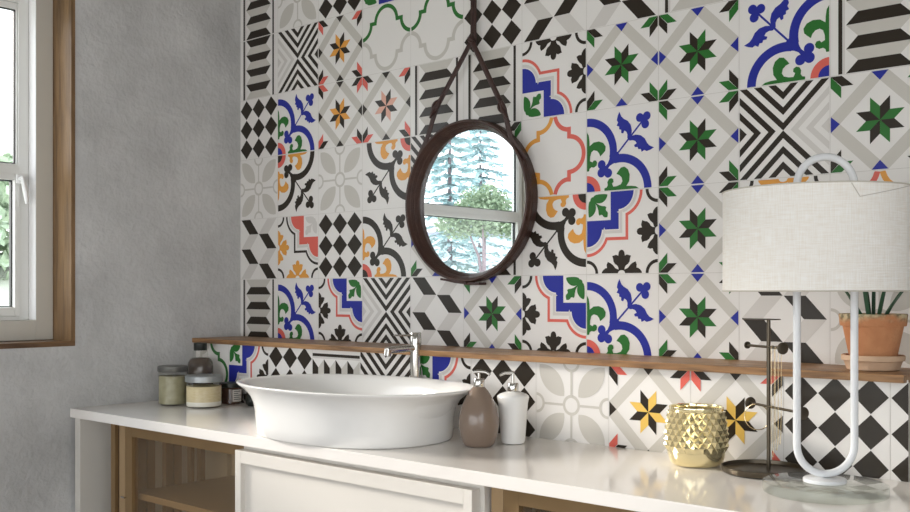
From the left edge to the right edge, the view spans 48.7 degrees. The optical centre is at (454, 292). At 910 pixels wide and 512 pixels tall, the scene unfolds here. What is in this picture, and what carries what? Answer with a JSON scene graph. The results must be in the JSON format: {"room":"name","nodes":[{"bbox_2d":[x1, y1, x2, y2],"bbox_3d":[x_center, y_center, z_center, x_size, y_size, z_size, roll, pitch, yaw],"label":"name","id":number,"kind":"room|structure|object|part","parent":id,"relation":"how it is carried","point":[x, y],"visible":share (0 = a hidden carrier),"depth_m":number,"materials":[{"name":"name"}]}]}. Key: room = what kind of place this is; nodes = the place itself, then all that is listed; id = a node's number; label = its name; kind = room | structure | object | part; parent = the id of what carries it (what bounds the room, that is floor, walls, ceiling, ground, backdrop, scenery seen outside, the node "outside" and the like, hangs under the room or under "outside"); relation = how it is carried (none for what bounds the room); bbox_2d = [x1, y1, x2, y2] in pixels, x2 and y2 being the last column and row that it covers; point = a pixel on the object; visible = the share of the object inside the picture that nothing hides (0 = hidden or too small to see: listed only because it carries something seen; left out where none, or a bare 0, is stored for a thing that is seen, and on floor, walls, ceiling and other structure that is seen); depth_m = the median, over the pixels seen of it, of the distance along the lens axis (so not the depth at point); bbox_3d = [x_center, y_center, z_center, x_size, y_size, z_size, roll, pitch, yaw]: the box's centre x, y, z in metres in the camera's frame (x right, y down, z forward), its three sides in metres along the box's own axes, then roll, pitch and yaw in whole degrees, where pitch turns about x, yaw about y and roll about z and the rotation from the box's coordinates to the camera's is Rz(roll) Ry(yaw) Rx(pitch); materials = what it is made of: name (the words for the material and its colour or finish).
{"room":"bathroom","nodes":[
{"label":"bathroom","id":0,"kind":"room"},
{"bbox_2d":[0,0,240,511],"bbox_3d":[-2.011,-0.172,2.133,0.250,2.720,3.600,0,0,42],"label":"wall","id":1,"kind":"structure","parent":0,"point":[157,82],"depth_m":3.10,"materials":[{"name":"grey paint"}]},
{"bbox_2d":[0,0,74,348],"bbox_3d":[-1.607,-0.398,2.557,0.214,1.111,1.243,0,0,42],"label":"window","id":2,"kind":"structure","parent":1,"relation":"in","point":[40,312],"depth_m":2.98,"materials":[{"name":"brown wood"}]},
{"bbox_3d":[-1.650,-0.140,2.596,0.039,0.420,1.049,0,0,42],"label":"sash","id":3,"kind":"part","parent":2,"relation":"part of","materials":[{"name":"white plastic"}]},
{"bbox_3d":[-1.656,-0.403,2.600,0.038,0.970,1.110,0,0,42],"label":"frame","id":4,"kind":"part","parent":2,"relation":"part of","materials":[{"name":"white plastic"}]},
{"bbox_3d":[-1.273,-0.304,2.964,0.036,0.086,0.030,0,0,42],"label":"handle","id":5,"kind":"part","parent":2,"relation":"part of","materials":[{"name":"white plastic"}]},
{"bbox_3d":[-1.638,-0.400,2.585,0.081,1.082,1.216,0,0,42],"label":"frame","id":6,"kind":"part","parent":2,"relation":"part of","materials":[{"name":"grey paint"}]},
{"bbox_2d":[196,343,909,481],"bbox_3d":[0.035,0.673,2.606,2.231,1.031,0.177,0,0,42],"label":"tile backsplash","id":7,"kind":"structure","parent":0,"point":[621,407],"depth_m":2.16,"materials":[{"name":"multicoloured tile"}]},
{"bbox_2d":[192,336,909,382],"bbox_3d":[0.037,0.155,2.593,2.205,0.014,0.190,0,0,42],"label":"ledge shelf","id":8,"kind":"object","parent":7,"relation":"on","point":[808,370],"visible":1,"depth_m":2.27,"materials":[{"name":"brown wood"}]},
{"bbox_2d":[841,353,905,370],"bbox_3d":[0.797,0.133,1.918,0.114,0.028,0.114,0,0,42],"label":"saucer","id":9,"kind":"object","parent":8,"relation":"on","point":[865,363],"visible":0.88,"depth_m":1.87,"materials":[{"name":"ceramic"}]},
{"bbox_2d":[839,292,907,355],"bbox_3d":[0.812,0.006,1.905,0.163,0.272,0.166,0,0,42],"label":"potted succulent","id":10,"kind":"object","parent":9,"relation":"on","point":[879,333],"visible":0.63,"depth_m":1.88,"materials":[{"name":"orange ceramic"}]},
{"bbox_2d":[839,313,907,355],"bbox_3d":[0.797,0.091,1.918,0.123,0.102,0.123,0,0,42],"label":"pot","id":11,"kind":"object","parent":10,"relation":"attached to","point":[879,334],"depth_m":1.87,"materials":[{"name":"ceramic"}]},
{"bbox_2d":[240,0,909,367],"bbox_3d":[0.639,-0.172,2.334,3.950,2.720,0.222,0,0,42],"label":"wall","id":12,"kind":"structure","parent":0,"point":[633,119],"depth_m":2.50,"materials":[{"name":"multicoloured tile"}]},
{"bbox_2d":[405,0,537,284],"bbox_3d":[0.030,-0.484,2.683,0.435,0.929,0.064,0,0,42],"label":"wall mirror","id":13,"kind":"object","parent":12,"relation":"attached to","point":[471,200],"visible":1,"depth_m":2.69,"materials":[{"name":"brown leather"}]},
{"bbox_3d":[0.036,-0.244,2.690,0.435,0.435,0.044,0,0,42],"label":"frame","id":14,"kind":"part","parent":13,"relation":"part of","materials":[{"name":"brown leather"}]},
{"bbox_3d":[0.046,-0.244,2.701,0.385,0.385,0.002,0,0,42],"label":"glass","id":15,"kind":"part","parent":13,"relation":"part of","materials":[{"name":"white"}]},
{"bbox_3d":[-0.535,1.238,0.972,4.000,0.100,3.820,0,0,42],"label":"floor","id":16,"kind":"structure","parent":0,"visible":0},
{"bbox_2d":[111,424,118,511],"bbox_3d":[-0.958,0.776,2.866,0.040,0.822,0.026,0,0,42],"label":"post","id":17,"kind":"object","parent":16,"relation":"on","point":[114,428],"visible":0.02,"depth_m":2.86,"materials":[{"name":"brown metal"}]},
{"bbox_2d":[75,418,230,511],"bbox_3d":[-0.902,0.776,3.034,0.183,0.822,0.420,0,0,42],"label":"base cabinet","id":18,"kind":"object","parent":16,"relation":"on","point":[92,438],"visible":0.22,"depth_m":2.96,"materials":[{"name":"white paint"}]},
{"bbox_3d":[-0.758,0.737,3.174,0.154,0.742,0.016,0,0,42],"label":"panel","id":19,"kind":"part","parent":18,"relation":"part of","materials":[{"name":"brown wood"}]},
{"bbox_2d":[119,425,243,511],"bbox_3d":[-0.608,0.767,2.787,0.582,0.802,0.389,0,0,42],"label":"display cabinet","id":20,"kind":"object","parent":16,"relation":"on","point":[138,492],"visible":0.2,"depth_m":2.83,"materials":[{"name":"brown wood"}]},
{"bbox_3d":[-0.931,0.767,2.839,0.030,0.802,0.020,0,0,42],"label":"post","id":21,"kind":"part","parent":20,"relation":"part of","materials":[{"name":"brown wood"}]},
{"bbox_2d":[138,476,234,511],"bbox_3d":[-0.598,0.573,2.794,0.540,0.018,0.334,0,0,42],"label":"shelf","id":22,"kind":"object","parent":20,"relation":"attached to","point":[216,494],"depth_m":2.82,"materials":[{"name":"beige wood"}]},
{"bbox_3d":[-0.483,0.762,2.923,0.540,0.792,0.010,0,0,42],"label":"panel","id":23,"kind":"part","parent":20,"relation":"part of","materials":[{"name":"brown wood"}]},
{"bbox_2d":[235,446,534,511],"bbox_3d":[-0.109,0.777,2.324,0.762,0.820,0.410,0,0,42],"label":"base cabinet","id":24,"kind":"object","parent":16,"relation":"on","point":[265,480],"visible":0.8,"depth_m":2.20,"materials":[{"name":"white paint"}]},
{"bbox_2d":[70,400,909,511],"bbox_3d":[-0.067,0.352,2.290,2.448,0.026,0.430,0,0,42],"label":"countertop","id":25,"kind":"structure","parent":24,"relation":"on","point":[615,477],"depth_m":1.93,"materials":[{"name":"stone"}]},
{"bbox_2d":[157,365,187,404],"bbox_3d":[-0.851,0.280,3.028,0.089,0.118,0.089,0,0,42],"label":"storage jar","id":26,"kind":"object","parent":25,"relation":"on","point":[172,388],"visible":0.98,"depth_m":2.99,"materials":[{"name":"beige glass"}]},
{"bbox_3d":[-0.851,0.229,3.028,0.089,0.017,0.089,0,0,42],"label":"lid","id":27,"kind":"part","parent":26,"relation":"part of","materials":[{"name":"grey metal"}]},
{"bbox_2d":[187,342,213,384],"bbox_3d":[-0.794,0.248,3.135,0.083,0.182,0.083,0,0,42],"label":"lotion bottle","id":28,"kind":"object","parent":25,"relation":"on","point":[196,365],"visible":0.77,"depth_m":3.11,"materials":[{"name":"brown glass"}]},
{"bbox_2d":[185,374,222,406],"bbox_3d":[-0.744,0.292,2.981,0.110,0.094,0.110,0,0,42],"label":"storage jar","id":29,"kind":"object","parent":25,"relation":"on","point":[199,395],"visible":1,"depth_m":2.94,"materials":[{"name":"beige glass"}]},
{"bbox_3d":[-0.744,0.254,2.981,0.110,0.020,0.110,0,0,42],"label":"lid","id":30,"kind":"part","parent":29,"relation":"part of","materials":[{"name":"grey metal"}]},
{"bbox_2d":[219,381,242,403],"bbox_3d":[-0.685,0.307,3.074,0.071,0.064,0.071,0,0,42],"label":"jar","id":31,"kind":"object","parent":25,"relation":"on","point":[231,392],"visible":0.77,"depth_m":3.04,"materials":[{"name":"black glass"}]},
{"bbox_3d":[-0.685,0.282,3.074,0.071,0.014,0.071,0,0,42],"label":"lid","id":32,"kind":"part","parent":31,"relation":"part of","materials":[{"name":"black plastic"}]},
{"bbox_3d":[-0.685,0.314,3.074,0.069,0.049,0.069,0,0,42],"label":"glass","id":33,"kind":"part","parent":31,"relation":"part of","materials":[{"name":"brown glass"}]},
{"bbox_2d":[245,392,253,405],"bbox_3d":[-0.601,0.317,3.006,0.051,0.043,0.051,0,0,42],"label":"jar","id":34,"kind":"object","parent":25,"relation":"on","point":[249,401],"visible":0.24,"depth_m":2.98,"materials":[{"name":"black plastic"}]},
{"bbox_2d":[236,374,472,448],"bbox_3d":[-0.243,0.277,2.396,0.650,0.122,0.434,0,0,42],"label":"vessel sink","id":35,"kind":"object","parent":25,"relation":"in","point":[343,411],"visible":0.99,"depth_m":2.22,"materials":[{"name":"white ceramic"}]},
{"bbox_2d":[383,332,420,377],"bbox_3d":[-0.133,0.221,2.551,0.031,0.236,0.128,0,0,42],"label":"faucet","id":36,"kind":"object","parent":25,"relation":"on","point":[414,348],"visible":0.64,"depth_m":2.57,"materials":[{"name":"silver metal"}]},
{"bbox_3d":[-0.142,0.147,2.541,0.019,0.027,0.100,0,0,42],"label":"spout","id":37,"kind":"part","parent":36,"relation":"part of","materials":[{"name":"silver metal"}]},
{"bbox_3d":[-0.131,0.110,2.554,0.006,0.007,0.066,0,0,42],"label":"lever","id":38,"kind":"part","parent":36,"relation":"part of","materials":[{"name":"silver metal"}]},
{"bbox_2d":[459,370,498,447],"bbox_3d":[0.053,0.254,2.217,0.090,0.168,0.090,0,0,42],"label":"soap dispenser","id":39,"kind":"object","parent":25,"relation":"on","point":[478,416],"visible":1,"depth_m":2.19,"materials":[{"name":"beige ceramic"}]},
{"bbox_2d":[497,371,528,444],"bbox_3d":[0.130,0.257,2.258,0.072,0.162,0.072,0,0,42],"label":"soap dispenser","id":40,"kind":"object","parent":25,"relation":"on","point":[512,403],"visible":1,"depth_m":2.23,"materials":[{"name":"white ceramic"}]},
{"bbox_2d":[664,403,728,467],"bbox_3d":[0.475,0.281,1.978,0.126,0.116,0.126,0,0,42],"label":"vase","id":41,"kind":"object","parent":25,"relation":"on","point":[696,434],"visible":1,"depth_m":1.93,"materials":[{"name":"gold metal"}]},
{"bbox_2d":[721,318,808,479],"bbox_3d":[0.589,0.194,1.877,0.182,0.289,0.153,0,0,42],"label":"stand","id":42,"kind":"object","parent":25,"relation":"on","point":[745,468],"visible":0.91,"depth_m":1.89,"materials":[{"name":"brown metal"}]},
{"bbox_2d":[744,404,766,429],"bbox_3d":[0.578,0.239,1.926,0.053,0.051,0.002,0,0,42],"label":"bracelet","id":43,"kind":"object","parent":42,"relation":"hanging from","point":[751,404],"visible":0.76,"depth_m":1.93,"materials":[{"name":"gold metal"}]},
{"bbox_3d":[0.575,0.051,1.888,0.070,0.002,0.070,0,0,37],"label":"plate","id":44,"kind":"part","parent":42,"relation":"part of","materials":[{"name":"brown metal"}]},
{"bbox_3d":[0.585,0.103,1.901,0.005,0.005,0.121,0,0,-15],"label":"arm","id":45,"kind":"part","parent":42,"relation":"part of","materials":[{"name":"brown metal"}]},
{"bbox_2d":[721,459,805,479],"bbox_3d":[0.578,0.332,1.887,0.153,0.013,0.153,0,0,42],"label":"tray","id":46,"kind":"object","parent":42,"relation":"attached to","point":[745,468],"depth_m":1.90,"materials":[{"name":"brown metal"}]},
{"bbox_3d":[0.595,0.214,1.865,0.005,0.005,0.173,0,0,-15],"label":"arm","id":47,"kind":"part","parent":42,"relation":"part of","materials":[{"name":"brown metal"}]},
{"bbox_2d":[771,345,774,457],"bbox_3d":[0.592,0.203,1.874,0.007,0.210,0.001,0,0,-15],"label":"necklace","id":48,"kind":"object","parent":42,"relation":"hanging from","point":[772,345],"visible":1,"depth_m":1.88,"materials":[{"name":"gold metal"}]},
{"bbox_2d":[775,346,777,450],"bbox_3d":[0.595,0.196,1.861,0.007,0.194,0.001,0,0,-15],"label":"necklace","id":49,"kind":"object","parent":42,"relation":"hanging from","point":[775,346],"visible":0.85,"depth_m":1.86,"materials":[{"name":"gold metal"}]},
{"bbox_2d":[778,354,781,444],"bbox_3d":[0.598,0.190,1.852,0.007,0.182,0.001,0,0,-15],"label":"necklace","id":50,"kind":"object","parent":42,"relation":"hanging from","point":[781,354],"visible":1,"depth_m":1.85,"materials":[{"name":"gold metal"}]},
{"bbox_2d":[722,153,909,504],"bbox_3d":[0.612,0.052,1.698,0.312,0.574,0.312,0,0,42],"label":"table lamp","id":51,"kind":"object","parent":25,"relation":"on","point":[852,236],"visible":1,"depth_m":1.57,"materials":[{"name":"fabric"}]},
{"bbox_3d":[0.612,-0.086,1.698,0.309,0.170,0.309,0,0,42],"label":"lamp shade","id":52,"kind":"part","parent":51,"relation":"part of","materials":[{"name":"fabric"}]},
{"bbox_2d":[491,487,636,511],"bbox_3d":[0.469,0.767,1.833,0.738,0.802,0.389,0,0,42],"label":"display cabinet","id":53,"kind":"object","parent":16,"relation":"on","point":[502,500],"visible":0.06,"depth_m":1.87,"materials":[{"name":"brown wood"}]},
{"bbox_3d":[0.088,0.767,1.936,0.030,0.802,0.020,0,0,42],"label":"post","id":54,"kind":"part","parent":53,"relation":"part of","materials":[{"name":"brown wood"}]},
{"label":"outside","id":55,"kind":"structure","parent":0,"visible":0},
{"bbox_2d":[0,266,8,305],"bbox_3d":[-22.773,0.334,9.579,40.000,1.291,60.000,0,0,42],"label":"ground","id":56,"kind":"structure","parent":55,"point":[4,284],"depth_m":9.01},
{"bbox_2d":[0,151,12,279],"bbox_3d":[-4.566,-0.779,9.879,2.461,2.127,2.816,0,0,25],"label":"broadleaf tree","id":57,"kind":"object","parent":56,"relation":"on","point":[7,157],"visible":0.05,"depth_m":9.22,"materials":[{"name":"green plant"}]}
]}

